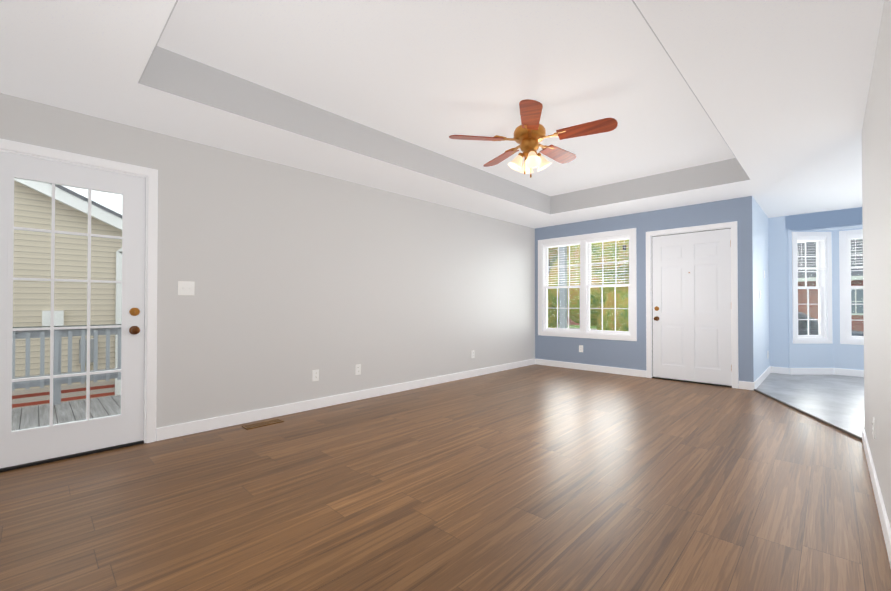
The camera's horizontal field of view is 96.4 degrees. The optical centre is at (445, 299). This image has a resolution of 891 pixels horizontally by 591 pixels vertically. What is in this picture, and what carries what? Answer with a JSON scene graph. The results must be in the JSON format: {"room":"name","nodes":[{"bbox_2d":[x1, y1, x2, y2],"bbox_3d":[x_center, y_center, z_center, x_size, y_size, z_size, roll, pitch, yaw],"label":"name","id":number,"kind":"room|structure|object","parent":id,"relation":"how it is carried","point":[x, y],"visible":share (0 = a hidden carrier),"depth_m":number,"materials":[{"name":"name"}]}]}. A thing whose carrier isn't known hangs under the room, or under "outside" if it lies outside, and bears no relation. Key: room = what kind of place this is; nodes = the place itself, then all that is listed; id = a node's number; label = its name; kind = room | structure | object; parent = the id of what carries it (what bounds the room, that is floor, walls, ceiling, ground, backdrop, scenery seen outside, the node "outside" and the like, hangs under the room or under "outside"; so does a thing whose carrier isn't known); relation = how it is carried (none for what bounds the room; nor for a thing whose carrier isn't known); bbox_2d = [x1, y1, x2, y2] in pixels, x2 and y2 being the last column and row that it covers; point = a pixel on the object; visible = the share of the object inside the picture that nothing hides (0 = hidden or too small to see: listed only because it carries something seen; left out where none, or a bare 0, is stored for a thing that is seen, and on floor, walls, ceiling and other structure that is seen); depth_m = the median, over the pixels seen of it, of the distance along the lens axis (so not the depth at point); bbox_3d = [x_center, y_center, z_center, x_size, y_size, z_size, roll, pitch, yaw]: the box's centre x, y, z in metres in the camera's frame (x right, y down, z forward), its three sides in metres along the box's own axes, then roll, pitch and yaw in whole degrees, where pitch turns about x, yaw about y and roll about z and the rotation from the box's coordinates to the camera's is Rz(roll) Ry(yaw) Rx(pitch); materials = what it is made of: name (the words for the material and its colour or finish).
{"room":"empty living room","nodes":[
{"label":"empty living room","id":0,"kind":"room"},
{"bbox_2d":[0,93,534,427],"bbox_3d":[-0.882,-0.091,4.663,0.150,2.420,6.970,-1,-1,44],"label":"wall","id":1,"kind":"structure","parent":0,"point":[297,276],"depth_m":3.94,"materials":[{"name":"grey paint"}]},
{"bbox_2d":[0,440,143,472],"bbox_3d":[-2.669,1.090,2.828,0.180,0.021,0.828,-1,-1,44],"label":"sill","id":2,"kind":"structure","parent":1,"relation":"attached to","point":[67,457],"depth_m":2.76,"materials":[{"name":"black"}]},
{"bbox_2d":[0,151,145,468],"bbox_3d":[-2.603,0.064,2.775,0.118,2.028,0.826,-1,-1,44],"label":"french door","id":3,"kind":"structure","parent":1,"relation":"in","point":[51,440],"depth_m":2.81,"materials":[{"name":"white wood"}]},
{"bbox_2d":[178,281,194,294],"bbox_3d":[-2.121,-0.096,3.263,0.019,0.114,0.116,-1,-1,44],"label":"light switch","id":4,"kind":"object","parent":1,"relation":"attached to","point":[185,287],"visible":1,"depth_m":3.27,"materials":[{"name":"white plastic"}]},
{"bbox_2d":[312,369,318,381],"bbox_3d":[-1.329,0.773,4.079,0.010,0.114,0.070,-1,-1,44],"label":"electrical outlet","id":5,"kind":"object","parent":1,"relation":"attached to","point":[315,375],"visible":1,"depth_m":4.07,"materials":[{"name":"white plastic"}]},
{"bbox_2d":[355,364,360,374],"bbox_3d":[-0.974,0.776,4.445,0.010,0.114,0.070,-1,-1,44],"label":"electrical outlet","id":6,"kind":"object","parent":1,"relation":"attached to","point":[357,369],"visible":1,"depth_m":4.44,"materials":[{"name":"white plastic"}]},
{"bbox_2d":[0,139,863,442],"bbox_3d":[2.012,0.008,3.735,5.598,2.202,8.774,-1,-1,44],"label":"trim","id":7,"kind":"structure","parent":1,"relation":"attached to","point":[150,177],"depth_m":5.09,"materials":[{"name":"white wood"}]},
{"bbox_2d":[471,350,474,357],"bbox_3d":[0.404,0.801,5.866,0.010,0.114,0.070,-1,-1,44],"label":"electrical outlet","id":8,"kind":"object","parent":1,"relation":"attached to","point":[472,353],"visible":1,"depth_m":5.87,"materials":[{"name":"white plastic"}]},
{"bbox_2d":[0,0,883,227],"bbox_3d":[1.855,-1.605,3.371,5.900,0.580,8.900,-1,-1,44],"label":"ceiling","id":9,"kind":"structure","parent":0,"point":[780,89],"depth_m":2.54,"materials":[{"name":"white paint"}]},
{"bbox_2d":[138,0,749,213],"bbox_3d":[0.716,-1.450,3.380,2.410,0.270,4.970,-1,-1,44],"label":"ceiling band","id":10,"kind":"object","parent":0,"point":[167,71],"visible":0.64,"depth_m":3.64,"materials":[{"name":"grey paint"}]},
{"bbox_2d":[0,364,890,590],"bbox_3d":[0.653,1.107,3.268,3.980,0.004,6.820,-1,-1,44],"label":"floor","id":11,"kind":"structure","parent":0,"point":[535,477],"depth_m":2.17,"materials":[{"name":"brown wood"}]},
{"bbox_2d":[242,418,283,429],"bbox_3d":[-1.625,1.104,3.554,0.120,0.006,0.320,-1,-1,44],"label":"floor vent","id":12,"kind":"object","parent":11,"relation":"in","point":[263,423],"visible":0.98,"depth_m":3.55,"materials":[{"name":"brown wood"}]},
{"bbox_2d":[157,0,734,195],"bbox_3d":[0.716,-1.740,3.382,2.410,0.310,4.970,-1,-1,44],"label":"ceiling","id":13,"kind":"structure","parent":0,"point":[433,75],"depth_m":2.77,"materials":[{"name":"white paint"}]},
{"bbox_2d":[449,99,617,177],"bbox_3d":[0.742,-1.295,3.356,1.299,0.579,1.262,-1,-1,44],"label":"ceiling fan","id":14,"kind":"object","parent":13,"relation":"hanging from","point":[529,134],"visible":1,"depth_m":3.25,"materials":[{"name":"brown wood"}]},
{"bbox_2d":[535,196,753,381],"bbox_3d":[2.709,-0.077,6.141,3.249,2.420,0.150,-1,-1,44],"label":"wall","id":15,"kind":"structure","parent":0,"point":[619,353],"depth_m":5.85,"materials":[{"name":"blue paint"}]},
{"bbox_2d":[542,234,630,334],"bbox_3d":[2.293,-0.223,6.543,1.495,1.520,0.154,-1,-1,44],"label":"window","id":16,"kind":"structure","parent":15,"relation":"in","point":[585,308],"depth_m":6.49,"materials":[{"name":"white"}]},
{"bbox_2d":[544,236,629,287],"bbox_3d":[2.257,-0.586,6.510,1.447,0.750,0.044,-1,-1,44],"label":"window blinds","id":17,"kind":"object","parent":16,"relation":"attached to","point":[591,242],"visible":0.92,"depth_m":6.42,"materials":[{"name":"white plastic"}]},
{"bbox_2d":[652,228,731,385],"bbox_3d":[3.325,0.089,5.435,0.954,2.030,0.118,-1,-1,44],"label":"front door","id":18,"kind":"structure","parent":15,"relation":"in","point":[691,306],"depth_m":5.42,"materials":[{"name":"white wood"}]},
{"bbox_2d":[652,377,731,387],"bbox_3d":[3.387,1.119,5.493,0.946,0.016,0.180,-1,-1,44],"label":"sill","id":19,"kind":"structure","parent":15,"relation":"attached to","point":[652,377],"depth_m":5.42,"materials":[{"name":"black"}]},
{"bbox_2d":[752,196,769,381],"bbox_3d":[4.442,-0.081,5.702,0.150,2.420,1.929,-1,-1,44],"label":"wall","id":20,"kind":"structure","parent":0,"point":[760,251],"depth_m":5.47,"materials":[{"name":"blue paint"}]},
{"bbox_2d":[787,229,833,374],"bbox_3d":[5.593,0.028,6.125,0.745,2.210,0.120,0,-1,-1],"label":"wall","id":21,"kind":"structure","parent":0,"point":[810,355],"depth_m":6.06,"materials":[{"name":"blue paint"}]},
{"bbox_2d":[757,373,864,436],"bbox_3d":[2.115,1.260,3.611,5.900,0.296,9.650,-1,-1,44],"label":"floor","id":22,"kind":"structure","parent":0,"point":[837,400],"depth_m":4.68,"materials":[{"name":"grey tile"}]},
{"bbox_2d":[754,389,861,440],"bbox_3d":[3.545,1.111,4.019,0.016,0.040,1.932,0,-1,17],"label":"transition strip","id":23,"kind":"object","parent":22,"relation":"on","point":[819,419],"depth_m":3.72,"materials":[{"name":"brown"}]},
{"bbox_2d":[768,208,862,367],"bbox_3d":[5.912,-0.083,5.516,2.520,2.420,0.150,-1,-1,44],"label":"wall","id":24,"kind":"structure","parent":0,"point":[778,310],"depth_m":6.15,"materials":[{"name":"blue paint"}]},
{"bbox_2d":[785,207,862,230],"bbox_3d":[6.264,-1.187,5.603,2.220,0.250,0.750,-1,-1,44],"label":"ceiling soffit","id":25,"kind":"structure","parent":0,"point":[829,218],"depth_m":5.83,"materials":[{"name":"blue paint"}]},
{"bbox_2d":[833,228,863,369],"bbox_3d":[6.372,0.024,5.702,1.280,2.210,0.120,-1,-1,44],"label":"wall","id":26,"kind":"structure","parent":0,"point":[848,356],"depth_m":6.03,"materials":[{"name":"blue paint"}]},
{"bbox_2d":[797,234,863,339],"bbox_3d":[6.233,-0.193,5.561,2.148,1.560,0.519,-1,-1,44],"label":"bay window","id":27,"kind":"structure","parent":26,"relation":"in","point":[821,281],"depth_m":6.08,"materials":[{"name":"white wood"}]},
{"bbox_2d":[797,238,824,254],"label":"window blinds","id":28,"kind":"object","parent":27,"relation":"attached to","point":[801,240],"depth_m":6.08,"materials":[{"name":"white plastic"}]},
{"bbox_2d":[798,262,824,269],"label":"window blinds","id":29,"kind":"object","parent":27,"relation":"attached to","point":[799,268],"depth_m":6.07,"materials":[{"name":"white plastic"}]},
{"bbox_2d":[848,236,862,268],"label":"window blinds","id":30,"kind":"object","parent":27,"relation":"attached to","point":[852,237],"depth_m":5.92,"materials":[{"name":"white plastic"}]},
{"bbox_2d":[862,0,890,526],"bbox_3d":[1.475,-0.127,1.182,0.120,2.420,5.250,-1,-1,44],"label":"wall","id":31,"kind":"structure","parent":0,"point":[876,174],"depth_m":2.06,"materials":[{"name":"grey paint"}]},
{"bbox_2d":[156,359,890,566],"bbox_3d":[2.019,1.057,3.514,5.600,0.100,9.072,-1,-1,44],"label":"baseboard","id":32,"kind":"structure","parent":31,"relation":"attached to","point":[177,430],"depth_m":4.33,"materials":[{"name":"white wood"}]},
{"bbox_2d":[872,417,874,438],"bbox_3d":[2.525,0.755,2.349,0.010,0.114,0.070,-1,-1,44],"label":"electrical outlet","id":33,"kind":"object","parent":31,"relation":"attached to","point":[873,426],"visible":1,"depth_m":2.34,"materials":[{"name":"white plastic"}]},
{"label":"outside","id":34,"kind":"structure","parent":0,"visible":0},
{"bbox_2d":[558,324,596,328],"bbox_3d":[23.919,2.003,22.942,70.000,0.300,53.530,-1,-1,44],"label":"ground","id":35,"kind":"structure","parent":34,"point":[577,326],"depth_m":28.68,"materials":[{"name":"green plant"}]},
{"bbox_2d":[558,317,578,324],"bbox_3d":[9.330,-0.714,36.224,15.200,5.400,9.600,-1,-1,44],"label":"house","id":36,"kind":"structure","parent":35,"relation":"on","point":[572,323],"depth_m":30.79,"materials":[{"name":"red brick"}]},
{"bbox_2d":[548,239,628,330],"bbox_3d":[2.390,-1.666,13.720,12.468,6.891,5.580,-1,-1,44],"label":"trees","id":37,"kind":"object","parent":35,"relation":"on","point":[576,291],"depth_m":10.08,"materials":[{"name":"green plant"}]},
{"bbox_2d":[797,239,863,330],"bbox_3d":[19.958,-0.818,25.925,12.800,5.400,9.600,-1,-1,44],"label":"house","id":38,"kind":"structure","parent":35,"relation":"on","point":[857,300],"depth_m":21.24,"materials":[{"name":"red brick"}]},
{"bbox_3d":[4.764,1.450,8.786,3.699,0.520,6.529,-1,-1,44],"label":"porch","id":39,"kind":"object","parent":35,"relation":"on","visible":0},
{"bbox_2d":[559,246,566,328],"bbox_3d":[2.509,-0.037,8.486,0.160,2.448,0.160,-1,-1,44],"label":"porch post","id":40,"kind":"object","parent":39,"relation":"on","point":[562,298],"depth_m":8.40,"materials":[{"name":"grey wood"}]},
{"bbox_3d":[13.804,1.698,12.507,70.000,0.100,11.000,-1,-1,44],"label":"street","id":41,"kind":"object","parent":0,"visible":0},
{"bbox_2d":[798,312,863,335],"bbox_3d":[10.691,1.028,12.606,4.500,1.375,1.800,-1,-1,44],"label":"car","id":42,"kind":"object","parent":41,"relation":"on","point":[811,323],"depth_m":11.62,"materials":[{"name":"grey"}]},
{"bbox_3d":[-7.815,2.529,3.231,7.849,0.350,22.000,-1,-1,44],"label":"ground","id":43,"kind":"structure","parent":0,"visible":0},
{"bbox_2d":[12,395,120,430],"bbox_3d":[-3.954,1.836,3.882,3.198,1.050,5.500,-1,-1,44],"label":"deck","id":44,"kind":"object","parent":43,"relation":"on","point":[60,417],"depth_m":4.67,"materials":[{"name":"grey"}]},
{"bbox_2d":[12,324,120,404],"bbox_3d":[-5.066,0.827,4.970,0.150,0.990,5.500,-1,-1,44],"label":"deck railing","id":45,"kind":"object","parent":44,"relation":"on","point":[42,337],"depth_m":5.08,"materials":[{"name":"grey wood"}]},
{"bbox_2d":[12,178,121,408],"bbox_3d":[-11.351,-0.498,7.314,6.530,5.887,8.896,-1,-1,44],"label":"neighbouring house","id":46,"kind":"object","parent":43,"relation":"on","point":[96,304],"depth_m":7.43,"materials":[{"name":"plastic"}]}
]}

